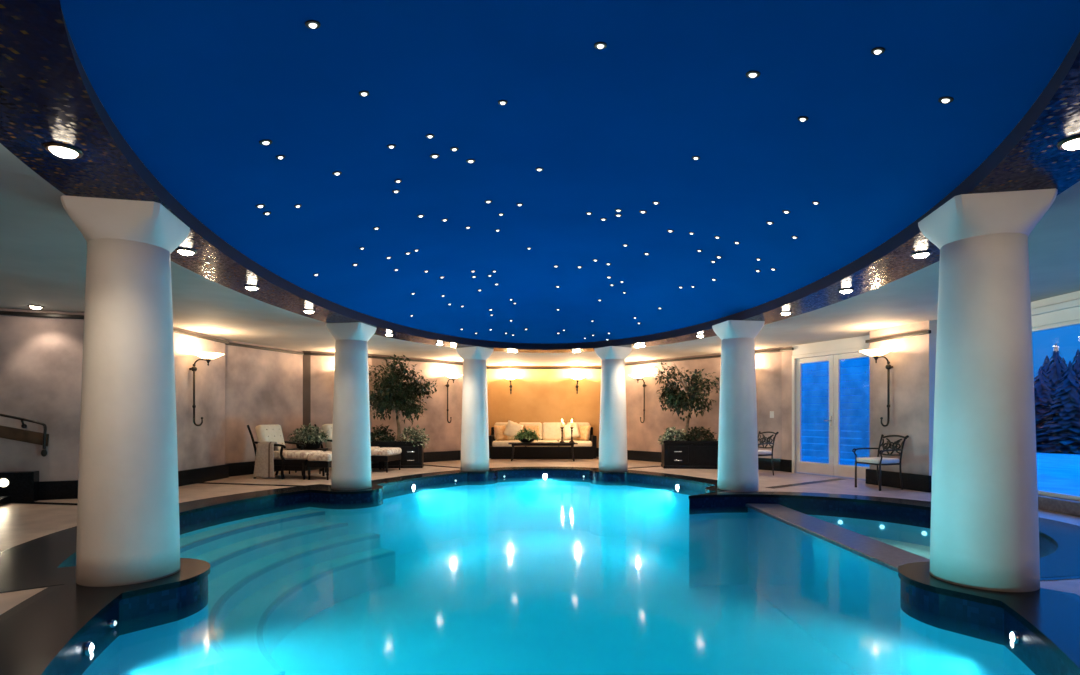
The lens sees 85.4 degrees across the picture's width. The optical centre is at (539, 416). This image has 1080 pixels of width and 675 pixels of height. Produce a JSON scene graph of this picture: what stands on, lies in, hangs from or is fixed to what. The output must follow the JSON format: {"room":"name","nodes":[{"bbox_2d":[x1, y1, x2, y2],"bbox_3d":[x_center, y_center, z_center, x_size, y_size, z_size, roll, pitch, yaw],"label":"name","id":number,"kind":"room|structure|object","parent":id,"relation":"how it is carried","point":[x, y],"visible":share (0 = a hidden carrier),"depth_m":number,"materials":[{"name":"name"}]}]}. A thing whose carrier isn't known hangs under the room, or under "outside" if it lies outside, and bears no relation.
{"room":"spa","nodes":[
{"label":"spa","id":0,"kind":"room"},
{"bbox_2d":[0,308,83,480],"bbox_3d":[-6.898,-0.160,7.905,1.569,2.560,0.120,0,0,-22],"label":"wall","id":1,"kind":"structure","parent":0,"point":[41,358],"depth_m":7.91,"materials":[{"name":"paint"}]},
{"bbox_2d":[0,414,48,456],"bbox_3d":[-7.064,0.182,7.705,0.942,0.703,0.134,0,0,-22],"label":"handrail","id":2,"kind":"object","parent":1,"relation":"attached to","point":[28,436],"visible":1,"depth_m":7.80,"materials":[{"name":"wood"}]},
{"bbox_2d":[0,311,83,318],"bbox_3d":[-6.865,-1.375,7.827,1.649,0.050,0.050,0,0,-22],"label":"trim","id":3,"kind":"structure","parent":1,"relation":"attached to","point":[12,313],"depth_m":7.87,"materials":[{"name":"paint"}]},
{"bbox_2d":[39,480,77,499],"bbox_3d":[-6.866,0.995,7.829,1.569,0.250,0.045,0,0,-22],"label":"baseboard","id":4,"kind":"structure","parent":1,"relation":"attached to","point":[48,490],"depth_m":7.94,"materials":[{"name":"black stone"}]},
{"bbox_2d":[173,327,224,470],"bbox_3d":[-5.885,-0.160,10.017,0.120,2.560,1.531,0,0,2],"label":"wall","id":5,"kind":"structure","parent":0,"point":[201,446],"depth_m":10.01,"materials":[{"name":"paint"}]},
{"bbox_2d":[174,329,228,343],"bbox_3d":[-5.800,-1.375,10.014,0.050,0.050,1.611,0,0,2],"label":"trim","id":6,"kind":"structure","parent":5,"relation":"attached to","point":[176,330],"depth_m":9.96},
{"bbox_2d":[178,464,228,486],"bbox_3d":[-5.803,0.995,10.014,0.045,0.250,1.611,0,0,2],"label":"baseboard","id":7,"kind":"structure","parent":5,"relation":"attached to","point":[204,474],"depth_m":10.02,"materials":[{"name":"black stone"}]},
{"bbox_2d":[189,352,223,425],"bbox_3d":[-5.524,-0.451,9.740,0.470,1.213,0.470,0,0,-44],"label":"wall sconce","id":8,"kind":"object","parent":5,"relation":"attached to","point":[207,356],"visible":1,"depth_m":9.73,"materials":[{"name":"metal"}]},
{"bbox_2d":[225,340,302,463],"bbox_3d":[-5.606,-0.160,11.797,0.120,2.560,2.093,0,0,21],"label":"wall","id":9,"kind":"structure","parent":0,"point":[263,387],"depth_m":11.62,"materials":[{"name":"paint"}]},
{"bbox_2d":[226,461,275,476],"bbox_3d":[-5.529,0.995,11.767,0.045,0.250,2.093,0,0,21],"label":"baseboard","id":10,"kind":"structure","parent":9,"relation":"attached to","point":[240,468],"depth_m":11.21,"materials":[{"name":"black stone"}]},
{"bbox_2d":[225,342,303,354],"bbox_3d":[-5.527,-1.375,11.766,0.050,0.050,2.173,0,0,21],"label":"trim","id":11,"kind":"structure","parent":9,"relation":"attached to","point":[230,343],"depth_m":11.72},
{"bbox_2d":[303,351,310,440],"bbox_3d":[-5.114,-0.160,12.832,0.158,2.560,0.120,0,0,-18],"label":"trim","id":12,"kind":"structure","parent":9,"relation":"attached to","point":[306,358],"depth_m":12.77,"materials":[{"name":"beige paint"}]},
{"bbox_2d":[311,351,371,447],"bbox_3d":[-4.463,-0.160,13.163,1.324,2.560,0.120,0,0,-28],"label":"wall panel","id":13,"kind":"object","parent":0,"point":[322,373],"visible":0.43,"depth_m":12.93,"materials":[{"name":"paint"}]},
{"bbox_2d":[372,354,462,451],"bbox_3d":[-2.893,-0.160,14.502,0.120,2.560,2.886,0,0,44],"label":"wall","id":14,"kind":"structure","parent":0,"point":[443,435],"depth_m":14.72,"materials":[{"name":"paint"}]},
{"bbox_2d":[371,356,462,364],"bbox_3d":[-2.832,-1.375,14.443,0.050,0.050,2.966,0,0,44],"label":"trim","id":15,"kind":"structure","parent":14,"relation":"attached to","point":[377,357],"depth_m":14.40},
{"bbox_2d":[423,450,460,462],"bbox_3d":[-2.848,0.995,14.430,0.045,0.250,2.926,0,0,44],"label":"baseboard","id":16,"kind":"structure","parent":14,"relation":"attached to","point":[438,456],"depth_m":14.77,"materials":[{"name":"wood"}]},
{"bbox_2d":[445,374,462,422],"bbox_3d":[-2.175,-0.451,14.714,0.470,1.213,0.470,0,0,-1],"label":"wall sconce","id":17,"kind":"object","parent":14,"relation":"attached to","point":[453,377],"visible":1,"depth_m":14.71,"materials":[{"name":"metal"}]},
{"bbox_2d":[0,143,1079,365],"bbox_3d":[-0.400,-1.440,7.100,14.800,0.001,19.800,0,0,0],"label":"ceiling","id":18,"kind":"structure","parent":0,"point":[43,253],"depth_m":6.99,"materials":[{"name":"paint"}]},
{"bbox_2d":[0,0,1079,352],"bbox_3d":[0.140,-1.440,6.720,7.240,0.001,12.820,0,0,0],"label":"trim","id":19,"kind":"structure","parent":18,"relation":"attached to","point":[44,97],"depth_m":3.23,"materials":[{"name":"brown tile"}]},
{"bbox_2d":[43,142,82,158],"bbox_3d":[-2.565,-1.421,3.150,0.168,0.036,0.168,0,0,0],"label":"recessed light","id":20,"kind":"object","parent":19,"relation":"attached to","point":[62,150],"visible":1,"depth_m":3.12,"materials":[{"name":"white metal"}]},
{"bbox_2d":[175,248,196,255],"bbox_3d":[-3.066,-1.421,5.068,0.168,0.036,0.168,0,0,0],"label":"recessed light","id":21,"kind":"object","parent":19,"relation":"attached to","point":[183,251],"visible":0.99,"depth_m":5.03,"materials":[{"name":"white"}]},
{"bbox_2d":[910,251,931,257],"bbox_3d":[3.360,-1.421,5.157,0.168,0.036,0.168,0,0,0],"label":"recessed light","id":22,"kind":"object","parent":19,"relation":"attached to","point":[922,254],"visible":1,"depth_m":5.12,"materials":[{"name":"white"}]},
{"bbox_2d":[1057,135,1079,149],"bbox_3d":[2.804,-1.421,3.049,0.168,0.036,0.168,0,0,0],"label":"recessed light","id":23,"kind":"object","parent":19,"relation":"attached to","point":[1072,143],"visible":1,"depth_m":3.04,"materials":[{"name":"white"}]},
{"bbox_2d":[0,457,1079,614],"bbox_3d":[-0.725,1.120,6.950,13.750,0.001,19.100,0,0,0],"label":"floor","id":24,"kind":"structure","parent":0,"point":[20,523],"depth_m":9.04,"materials":[{"name":"beige stone"}]},
{"bbox_2d":[0,471,38,505],"bbox_3d":[-6.982,0.920,7.465,0.780,0.400,0.530,0,0,-22],"label":"step","id":25,"kind":"structure","parent":24,"relation":"on","point":[15,486],"depth_m":7.63,"materials":[{"name":"black"}]},
{"bbox_2d":[21,502,77,504],"bbox_3d":[-6.025,1.116,7.500,2.176,0.001,0.538,0,0,0],"label":"trim","id":26,"kind":"structure","parent":24,"relation":"on","point":[21,502],"depth_m":7.54,"materials":[{"name":"black stone"}]},
{"bbox_2d":[201,482,304,486],"bbox_3d":[-4.630,1.116,9.650,2.493,0.001,0.736,0,0,0],"label":"trim","id":27,"kind":"structure","parent":24,"relation":"on","point":[201,482],"depth_m":9.67,"materials":[{"name":"black stone"}]},
{"bbox_2d":[247,424,324,479],"bbox_3d":[-4.708,0.635,10.872,1.188,0.986,0.680,0,0,11],"label":"lounge chair","id":28,"kind":"object","parent":24,"relation":"on","point":[284,460],"visible":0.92,"depth_m":10.63,"materials":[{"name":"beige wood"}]},
{"bbox_2d":[253,442,278,477],"bbox_3d":[-4.960,0.769,10.604,0.424,0.643,0.196,0,0,11],"label":"towel","id":29,"kind":"object","parent":28,"relation":"hanging from","point":[264,460],"visible":0.99,"depth_m":10.54,"materials":[{"name":"fabric"}]},
{"bbox_2d":[255,424,284,449],"bbox_3d":[-5.033,0.396,10.935,0.262,0.509,0.600,0,0,11],"label":"cushion","id":30,"kind":"object","parent":28,"relation":"on","point":[265,433],"depth_m":10.82,"materials":[{"name":"beige fabric"}]},
{"bbox_2d":[274,450,322,459],"bbox_3d":[-4.611,0.699,10.853,0.990,0.138,0.620,0,0,11],"label":"seat cushion","id":31,"kind":"object","parent":28,"relation":"on","point":[281,454],"depth_m":10.53,"materials":[{"name":"beige fabric"}]},
{"bbox_2d":[287,448,327,473],"bbox_3d":[-4.620,0.875,11.640,0.680,0.490,0.380,0,0,0],"label":"side table","id":32,"kind":"object","parent":24,"relation":"on","point":[321,449],"visible":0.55,"depth_m":11.48,"materials":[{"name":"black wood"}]},
{"bbox_2d":[287,423,329,448],"bbox_3d":[-4.589,0.410,11.630,0.908,0.608,0.543,0,0,0],"label":"potted plant","id":33,"kind":"object","parent":32,"relation":"on","point":[315,439],"visible":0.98,"depth_m":11.52,"materials":[{"name":"green plant"}]},
{"bbox_2d":[307,451,331,479],"bbox_3d":[-3.889,0.882,10.713,0.450,0.475,0.680,0,0,11],"label":"ottoman","id":34,"kind":"object","parent":24,"relation":"on","point":[318,459],"visible":0.73,"depth_m":10.39,"materials":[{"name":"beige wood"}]},
{"bbox_2d":[307,451,331,460],"bbox_3d":[-3.889,0.717,10.713,0.450,0.143,0.680,0,0,11],"label":"cushion","id":35,"kind":"object","parent":34,"relation":"on","point":[327,455],"depth_m":10.39,"materials":[{"name":"beige fabric"}]},
{"bbox_2d":[314,424,380,470],"bbox_3d":[-4.028,0.635,12.292,1.188,0.986,0.680,0,0,11],"label":"lounge chair","id":36,"kind":"object","parent":24,"relation":"on","point":[326,427],"visible":0.12,"depth_m":12.07,"materials":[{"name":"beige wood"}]},
{"bbox_2d":[322,424,332,447],"bbox_3d":[-4.353,0.396,12.355,0.262,0.509,0.600,0,0,11],"label":"cushion","id":37,"kind":"object","parent":36,"relation":"on","point":[326,427],"depth_m":12.07,"materials":[{"name":"beige fabric"}]},
{"bbox_2d":[371,447,400,472],"bbox_3d":[-3.209,0.882,12.133,0.450,0.475,0.680,0,0,11],"label":"ottoman","id":38,"kind":"object","parent":24,"relation":"on","point":[384,454],"visible":0.77,"depth_m":11.83,"materials":[{"name":"beige fabric"}]},
{"bbox_2d":[371,447,400,455],"bbox_3d":[-3.209,0.717,12.133,0.450,0.143,0.680,0,0,11],"label":"cushion","id":39,"kind":"object","parent":38,"relation":"on","point":[384,451],"depth_m":11.85,"materials":[{"name":"beige fabric"}]},
{"bbox_2d":[368,354,436,468],"bbox_3d":[-3.168,-0.140,13.033,1.704,2.519,1.131,0,0,-29],"label":"potted tree","id":40,"kind":"object","parent":24,"relation":"on","point":[411,456],"visible":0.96,"depth_m":12.81,"materials":[{"name":"green plant"}]},
{"bbox_2d":[370,425,396,445],"bbox_3d":[-3.525,0.455,12.983,0.776,0.647,0.651,0,0,0],"label":"shrub","id":41,"kind":"object","parent":40,"relation":"in","point":[382,435],"visible":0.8,"depth_m":12.90,"materials":[{"name":"green plant"}]},
{"bbox_2d":[400,425,429,447],"bbox_3d":[-2.794,0.475,13.030,0.714,0.624,0.620,0,0,0],"label":"shrub","id":42,"kind":"object","parent":40,"relation":"in","point":[413,431],"visible":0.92,"depth_m":12.95,"materials":[{"name":"green plant"}]},
{"bbox_2d":[0,467,1079,674],"bbox_3d":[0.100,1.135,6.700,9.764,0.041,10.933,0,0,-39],"label":"trim","id":43,"kind":"structure","parent":24,"relation":"on","point":[35,638],"depth_m":3.87,"materials":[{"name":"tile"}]},
{"bbox_2d":[60,195,189,586],"bbox_3d":[-2.900,-0.163,4.140,0.604,2.553,0.604,0,0,-13],"label":"column","id":44,"kind":"structure","parent":43,"relation":"on","point":[128,529],"depth_m":3.92,"materials":[{"name":"paint"}]},
{"bbox_2d":[326,322,375,489],"bbox_3d":[-2.970,-0.163,9.220,0.603,2.553,0.603,0,0,10],"label":"column","id":45,"kind":"structure","parent":43,"relation":"on","point":[351,443],"depth_m":8.98,"materials":[{"name":"paint"}]},
{"bbox_2d":[456,346,493,470],"bbox_3d":[-1.370,-0.163,12.320,0.604,2.553,0.604,0,0,30],"label":"column","id":46,"kind":"structure","parent":43,"relation":"on","point":[474,425],"depth_m":12.08,"materials":[{"name":"paint"}]},
{"bbox_2d":[594,346,631,471],"bbox_3d":[1.530,-0.163,12.250,0.604,2.553,0.604,0,0,-30],"label":"column","id":47,"kind":"structure","parent":43,"relation":"on","point":[613,421],"depth_m":12.01,"materials":[{"name":"paint"}]},
{"bbox_2d":[918,188,1057,591],"bbox_3d":[3.040,-0.163,4.020,0.603,2.553,0.603,0,0,10],"label":"column","id":48,"kind":"structure","parent":43,"relation":"on","point":[984,530],"depth_m":3.80,"materials":[{"name":"paint"}]},
{"bbox_2d":[489,422,596,458],"bbox_3d":[0.060,0.634,15.970,2.900,0.971,0.880,0,0,0],"label":"sofa","id":49,"kind":"object","parent":24,"relation":"on","point":[548,431],"visible":0.63,"depth_m":15.55,"materials":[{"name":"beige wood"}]},
{"bbox_2d":[494,425,507,440],"bbox_3d":[-1.060,0.430,15.830,0.211,0.404,0.460,0,0,38],"label":"throw pillow","id":50,"kind":"object","parent":49,"relation":"on","point":[499,430],"visible":0.98,"depth_m":15.71,"materials":[{"name":"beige fabric"}]},
{"bbox_2d":[494,422,517,439],"bbox_3d":[-0.932,0.400,16.172,0.655,0.503,0.260,0,0,0],"label":"cushion","id":51,"kind":"object","parent":49,"relation":"on","point":[497,423],"depth_m":16.10,"materials":[{"name":"beige fabric"}]},
{"bbox_2d":[492,440,524,446],"bbox_3d":[-0.828,0.718,15.910,0.885,0.155,0.760,0,0,0],"label":"seat cushion","id":52,"kind":"object","parent":49,"relation":"on","point":[500,443],"depth_m":15.55,"materials":[{"name":"beige fabric"}]},
{"bbox_2d":[503,420,522,439],"bbox_3d":[-0.720,0.350,15.810,0.573,0.551,0.222,0,0,-8],"label":"throw pillow","id":53,"kind":"object","parent":49,"relation":"on","point":[511,429],"visible":0.88,"depth_m":15.74,"materials":[{"name":"beige fabric"}]},
{"bbox_2d":[519,422,541,439],"bbox_3d":[-0.273,0.400,16.172,0.655,0.503,0.260,0,0,0],"label":"cushion","id":54,"kind":"object","parent":49,"relation":"on","point":[521,423],"depth_m":16.10,"materials":[{"name":"beige fabric"}]},
{"bbox_2d":[527,440,557,446],"bbox_3d":[0.060,0.718,15.910,0.880,0.155,0.760,0,0,0],"label":"seat cushion","id":55,"kind":"object","parent":49,"relation":"on","point":[534,440],"depth_m":15.55,"materials":[{"name":"beige fabric"}]},
{"bbox_2d":[542,422,565,440],"bbox_3d":[0.388,0.400,16.172,0.655,0.503,0.260,0,0,0],"label":"cushion","id":56,"kind":"object","parent":49,"relation":"on","point":[550,430],"depth_m":16.08,"materials":[{"name":"beige fabric"}]},
{"bbox_2d":[563,422,580,439],"bbox_3d":[0.840,0.380,15.830,0.528,0.494,0.216,0,0,8],"label":"throw pillow","id":57,"kind":"object","parent":49,"relation":"on","point":[566,430],"visible":0.82,"depth_m":15.76,"materials":[{"name":"beige fabric"}]},
{"bbox_2d":[558,440,591,446],"bbox_3d":[0.948,0.718,15.910,0.885,0.155,0.760,0,0,0],"label":"seat cushion","id":58,"kind":"object","parent":49,"relation":"on","point":[581,443],"depth_m":15.55,"materials":[{"name":"beige fabric"}]},
{"bbox_2d":[566,422,589,439],"bbox_3d":[1.050,0.400,16.172,0.660,0.503,0.260,0,0,0],"label":"cushion","id":59,"kind":"object","parent":49,"relation":"on","point":[579,423],"depth_m":16.10,"materials":[{"name":"beige fabric"}]},
{"bbox_2d":[577,425,590,440],"bbox_3d":[1.180,0.430,15.830,0.211,0.404,0.460,0,0,-38],"label":"throw pillow","id":60,"kind":"object","parent":49,"relation":"on","point":[584,431],"visible":0.94,"depth_m":15.71,"materials":[{"name":"beige fabric"}]},
{"bbox_2d":[508,442,577,460],"bbox_3d":[0.080,0.892,15.050,1.760,0.465,0.560,0,0,0],"label":"coffee table","id":61,"kind":"object","parent":24,"relation":"on","point":[513,444],"visible":0.99,"depth_m":14.82,"materials":[{"name":"black wood"}]},
{"bbox_2d":[513,428,539,442],"bbox_3d":[-0.360,0.461,15.043,0.808,0.398,0.585,0,0,0],"label":"potted fern","id":62,"kind":"object","parent":61,"relation":"on","point":[527,434],"visible":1,"depth_m":14.96,"materials":[{"name":"green plant"}]},
{"bbox_2d":[653,362,719,468],"bbox_3d":[3.202,-0.045,12.815,1.607,2.331,0.947,0,0,6],"label":"potted tree","id":63,"kind":"object","parent":24,"relation":"on","point":[686,454],"visible":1,"depth_m":12.69,"materials":[{"name":"green plant"}]},
{"bbox_2d":[658,427,687,444],"bbox_3d":[2.959,0.460,12.931,0.693,0.572,0.640,0,0,0],"label":"shrub","id":64,"kind":"object","parent":63,"relation":"in","point":[669,434],"visible":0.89,"depth_m":12.86,"materials":[{"name":"green plant"}]},
{"bbox_2d":[683,426,717,443],"bbox_3d":[3.531,0.484,12.926,0.833,0.566,0.673,0,0,0],"label":"shrub","id":65,"kind":"object","parent":63,"relation":"in","point":[695,435],"visible":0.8,"depth_m":12.85,"materials":[{"name":"green plant"}]},
{"bbox_2d":[712,320,764,491],"bbox_3d":[3.050,-0.163,9.020,0.603,2.553,0.603,0,0,-10],"label":"column","id":66,"kind":"structure","parent":24,"relation":"on","point":[738,437],"depth_m":8.79,"materials":[{"name":"paint"}]},
{"bbox_2d":[758,431,778,474],"bbox_3d":[4.215,0.701,11.321,0.613,0.841,0.530,0,0,-25],"label":"armchair","id":67,"kind":"object","parent":24,"relation":"on","point":[760,452],"visible":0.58,"depth_m":11.22,"materials":[{"name":"black metal"}]},
{"bbox_2d":[765,478,843,487],"bbox_3d":[4.550,1.116,9.900,1.995,0.001,1.529,0,0,0],"label":"trim","id":68,"kind":"structure","parent":24,"relation":"on","point":[796,484],"depth_m":9.81,"materials":[{"name":"black stone"}]},
{"bbox_2d":[852,434,908,490],"bbox_3d":[5.347,0.701,9.175,0.613,0.841,0.530,0,0,-18],"label":"armchair","id":69,"kind":"object","parent":24,"relation":"on","point":[880,461],"visible":1,"depth_m":9.11,"materials":[{"name":"black metal"}]},
{"bbox_2d":[857,457,899,463],"bbox_3d":[5.287,0.680,9.156,0.423,0.076,0.432,0,0,-18],"label":"seat cushion","id":70,"kind":"object","parent":69,"relation":"on","point":[860,460],"depth_m":9.01,"materials":[{"name":"white fabric"}]},
{"bbox_2d":[487,366,600,447],"bbox_3d":[0.150,-0.160,16.560,4.000,2.560,0.120,0,0,0],"label":"wall","id":71,"kind":"structure","parent":0,"point":[537,395],"depth_m":16.50,"materials":[{"name":"paint"}]},
{"bbox_2d":[487,367,600,368],"bbox_3d":[0.150,-1.375,16.475,4.080,0.050,0.050,0,0,0],"label":"trim","id":72,"kind":"structure","parent":71,"relation":"attached to","point":[487,367],"depth_m":16.45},
{"bbox_2d":[82,481,1034,674],"bbox_3d":[0.105,1.900,6.693,8.754,1.040,10.204,0,0,-37],"label":"basin","id":73,"kind":"object","parent":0,"point":[519,577],"visible":0.61,"depth_m":7.47,"materials":[{"name":"teal paint"}]},
{"bbox_2d":[180,510,324,557],"bbox_3d":[-3.480,1.920,6.486,1.470,1.000,5.892,0,0,0],"label":"step","id":74,"kind":"structure","parent":73,"relation":"on","point":[194,545],"depth_m":7.54,"materials":[{"name":"tile"}]},
{"bbox_2d":[192,522,347,581],"bbox_3d":[-3.205,2.000,6.494,1.409,0.840,5.484,0,0,0],"label":"step","id":75,"kind":"structure","parent":73,"relation":"on","point":[222,560],"depth_m":7.46,"materials":[{"name":"tile"}]},
{"bbox_2d":[192,532,379,674],"bbox_3d":[-2.906,2.090,6.503,1.328,0.660,5.029,0,0,0],"label":"step","id":76,"kind":"structure","parent":73,"relation":"on","point":[226,591],"depth_m":6.72,"materials":[{"name":"tile"}]},
{"bbox_2d":[214,548,394,674],"bbox_3d":[-2.589,2.190,6.512,1.242,0.460,4.547,0,0,0],"label":"step","id":77,"kind":"structure","parent":73,"relation":"on","point":[249,634],"depth_m":6.64,"materials":[{"name":"tile"}]},
{"bbox_2d":[48,471,1076,674],"bbox_3d":[0.105,1.265,6.693,8.754,0.230,10.204,0,0,-37],"label":"tile band","id":78,"kind":"object","parent":73,"relation":"attached to","point":[990,623],"visible":0.71,"depth_m":5.44,"materials":[{"name":"tile"}]},
{"bbox_2d":[85,641,93,655],"bbox_3d":[-2.470,1.270,3.213,0.030,0.076,0.076,0,0,-22],"label":"pool light","id":79,"kind":"object","parent":78,"relation":"attached to","point":[89,646],"visible":1,"depth_m":3.19,"materials":[{"name":"glass"}]},
{"bbox_2d":[748,508,899,674],"bbox_3d":[3.200,1.857,6.500,0.400,1.125,5.200,0,0,0],"label":"divider","id":80,"kind":"object","parent":73,"relation":"on","point":[849,602],"visible":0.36,"depth_m":6.04,"materials":[{"name":"tile"}]},
{"bbox_2d":[746,504,929,571],"bbox_3d":[3.200,1.272,6.500,0.460,0.045,5.200,0,0,0],"label":"cap","id":81,"kind":"object","parent":80,"relation":"on","point":[891,557],"visible":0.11,"depth_m":6.07,"materials":[{"name":"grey stone"}]},
{"label":"floor","id":82,"kind":"structure","parent":73,"relation":"in","visible":0},
{"bbox_2d":[867,536,929,558],"bbox_3d":[4.152,1.785,6.400,1.656,0.370,3.912,0,0,0],"label":"bench","id":83,"kind":"object","parent":82,"relation":"on","point":[921,550],"visible":0.04,"depth_m":7.17,"materials":[{"name":"tile"}]},
{"bbox_2d":[60,0,1079,343],"bbox_3d":[0.140,-1.855,6.720,6.300,0.550,11.802,0,0,0],"label":"ceiling","id":84,"kind":"structure","parent":0,"point":[193,88],"depth_m":3.77,"materials":[{"name":"blue paint"}]},
{"bbox_2d":[305,20,319,28],"bbox_3d":[-1.033,-1.781,2.658,0.068,0.021,0.066,0,0,21],"label":"recessed light","id":85,"kind":"object","parent":84,"relation":"in","point":[311,24],"visible":1,"depth_m":2.65,"materials":[{"name":"white"}]},
{"bbox_2d":[62,13,1079,349],"bbox_3d":[0.140,-1.510,6.720,6.140,0.140,11.720,0,0,0],"label":"trim","id":86,"kind":"structure","parent":84,"relation":"attached to","point":[1037,108],"depth_m":5.35,"materials":[{"name":"paint"}]},
{"bbox_2d":[625,347,781,458],"bbox_3d":[3.621,-0.160,13.878,0.120,2.560,4.498,0,0,-39],"label":"wall","id":87,"kind":"structure","parent":0,"point":[644,436],"depth_m":13.88,"materials":[{"name":"paint"}]},
{"bbox_2d":[629,374,646,422],"bbox_3d":[2.461,-0.451,14.711,0.470,1.213,0.470,0,0,5],"label":"wall sconce","id":88,"kind":"object","parent":87,"relation":"attached to","point":[637,377],"visible":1,"depth_m":14.73,"materials":[{"name":"metal"}]},
{"bbox_2d":[625,349,779,365],"bbox_3d":[3.556,-1.375,13.824,0.050,0.050,4.578,0,0,-39],"label":"trim","id":89,"kind":"structure","parent":87,"relation":"attached to","point":[777,350],"depth_m":13.79,"materials":[{"name":"paint"}]},
{"bbox_2d":[627,450,779,470],"bbox_3d":[3.570,0.995,13.810,0.045,0.250,4.538,0,0,-39],"label":"baseboard","id":90,"kind":"structure","parent":87,"relation":"attached to","point":[763,463],"depth_m":14.59,"materials":[{"name":"black stone"}]},
{"bbox_2d":[782,346,791,459],"bbox_3d":[5.106,-0.160,11.980,0.120,2.560,0.297,0,0,-20],"label":"wall","id":91,"kind":"structure","parent":0,"point":[786,355],"depth_m":11.95,"materials":[{"name":"paint"}]},
{"bbox_2d":[780,459,791,471],"bbox_3d":[5.029,0.995,11.952,0.045,0.250,0.297,0,0,-20],"label":"baseboard","id":92,"kind":"structure","parent":91,"relation":"attached to","point":[785,465],"depth_m":11.94,"materials":[{"name":"black stone"}]},
{"bbox_2d":[792,335,869,355],"bbox_3d":[5.540,-1.340,10.985,0.120,0.200,1.884,0,0,-24],"label":"wall","id":93,"kind":"structure","parent":0,"point":[854,342],"depth_m":10.97,"materials":[{"name":"white paint"}]},
{"bbox_2d":[796,355,833,475],"bbox_3d":[5.314,-0.028,11.361,0.114,2.275,0.863,0,0,-24],"label":"door","id":94,"kind":"structure","parent":93,"relation":"in","point":[818,468],"depth_m":11.38,"materials":[{"name":"white paint"}]},
{"bbox_2d":[792,346,869,472],"bbox_3d":[5.521,-0.060,10.976,0.120,2.360,1.884,0,0,-24],"label":"trim","id":95,"kind":"structure","parent":93,"relation":"attached to","point":[852,350],"depth_m":11.75,"materials":[{"name":"white paint"}]},
{"bbox_2d":[834,352,869,479],"bbox_3d":[5.702,-0.028,10.580,0.045,2.275,0.863,0,0,-24],"label":"door","id":96,"kind":"structure","parent":93,"relation":"in","point":[848,471],"depth_m":10.88,"materials":[{"name":"white paint"}]},
{"bbox_2d":[870,321,928,474],"bbox_3d":[5.718,-0.160,9.275,0.120,2.560,1.116,0,0,-15],"label":"wall","id":97,"kind":"structure","parent":0,"point":[909,356],"depth_m":9.13,"materials":[{"name":"paint"}]},
{"bbox_2d":[859,349,892,426],"bbox_3d":[5.333,-0.451,9.285,0.470,1.213,0.470,0,0,30],"label":"wall sconce","id":98,"kind":"object","parent":97,"relation":"attached to","point":[876,353],"visible":1,"depth_m":9.31,"materials":[{"name":"metal"}]},
{"bbox_2d":[865,330,930,342],"bbox_3d":[5.636,-1.265,9.254,0.050,0.050,1.196,0,0,-15],"label":"trim","id":99,"kind":"structure","parent":97,"relation":"attached to","point":[926,331],"depth_m":9.17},
{"bbox_2d":[866,469,930,492],"bbox_3d":[5.638,0.995,9.254,0.045,0.250,1.196,0,0,-15],"label":"baseboard","id":100,"kind":"structure","parent":97,"relation":"attached to","point":[917,482],"depth_m":9.15,"materials":[{"name":"black stone"}]},
{"bbox_2d":[929,320,936,489],"bbox_3d":[5.985,-0.160,8.749,0.355,2.560,0.120,0,0,10],"label":"door frame","id":101,"kind":"structure","parent":97,"relation":"attached to","point":[932,323],"depth_m":8.71,"materials":[{"name":"white paint"}]},
{"bbox_2d":[1031,291,1079,327],"bbox_3d":[6.220,-1.280,3.030,0.140,0.320,11.260,0,0,0],"label":"wall","id":102,"kind":"structure","parent":0,"point":[1070,314],"depth_m":6.96,"materials":[{"name":"white paint"}]},
{"bbox_2d":[1031,298,1079,315],"bbox_3d":[6.120,-1.300,5.030,0.060,0.080,7.260,0,0,0],"label":"trim","id":103,"kind":"structure","parent":102,"relation":"attached to","point":[1072,303],"depth_m":6.91,"materials":[{"name":"white paint"}]},
{"bbox_2d":[1032,319,1079,500],"bbox_3d":[6.200,-0.080,6.910,0.060,2.080,3.420,0,0,0],"label":"window","id":104,"kind":"structure","parent":102,"relation":"in","point":[1073,322],"depth_m":6.97,"materials":[{"name":"white paint"}]},
{"bbox_2d":[1038,494,1079,516],"bbox_3d":[6.170,1.040,3.030,0.240,0.160,11.260,0,0,0],"label":"trim","id":105,"kind":"structure","parent":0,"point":[1048,503],"depth_m":6.82,"materials":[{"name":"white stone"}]},
{"label":"outside","id":106,"kind":"structure","parent":0,"visible":0},
{"bbox_2d":[798,430,1079,495],"bbox_3d":[20.000,1.345,25.000,100.000,0.250,90.000,0,0,0],"label":"ground","id":107,"kind":"structure","parent":106,"point":[1059,471],"depth_m":13.86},
{"bbox_2d":[802,357,869,459],"bbox_3d":[8.431,-0.610,17.209,0.115,3.660,7.000,0,0,-24],"label":"pane","id":108,"kind":"object","parent":107,"relation":"on","point":[852,421],"visible":0.1,"depth_m":16.72,"materials":[{"name":"glass"}]},
{"bbox_2d":[1034,366,1058,451],"bbox_3d":[17.965,-0.315,20.950,2.479,3.069,2.670,0,0,0],"label":"conifer","id":109,"kind":"object","parent":107,"relation":"on","point":[1042,396],"visible":0.39,"depth_m":20.71,"materials":[{"name":"green plant"}]},
{"bbox_2d":[1045,344,1065,404],"bbox_3d":[21.216,-0.914,23.938,2.491,4.268,2.584,0,0,0],"label":"conifer","id":110,"kind":"object","parent":107,"relation":"on","point":[1056,369],"visible":0.2,"depth_m":23.88,"materials":[{"name":"green plant"}]},
{"bbox_2d":[1036,361,1079,453],"bbox_3d":[18.108,-0.362,20.070,2.644,3.165,2.549,0,0,-37],"label":"conifer","id":111,"kind":"object","parent":107,"relation":"on","point":[1064,436],"visible":0.99,"depth_m":19.77,"materials":[{"name":"green plant"}]},
{"bbox_2d":[1072,349,1079,377],"bbox_3d":[25.833,-1.034,28.130,3.306,4.508,3.316,0,0,-42],"label":"conifer","id":112,"kind":"object","parent":107,"relation":"on","point":[1076,365],"visible":0.12,"depth_m":27.94,"materials":[{"name":"green plant"}]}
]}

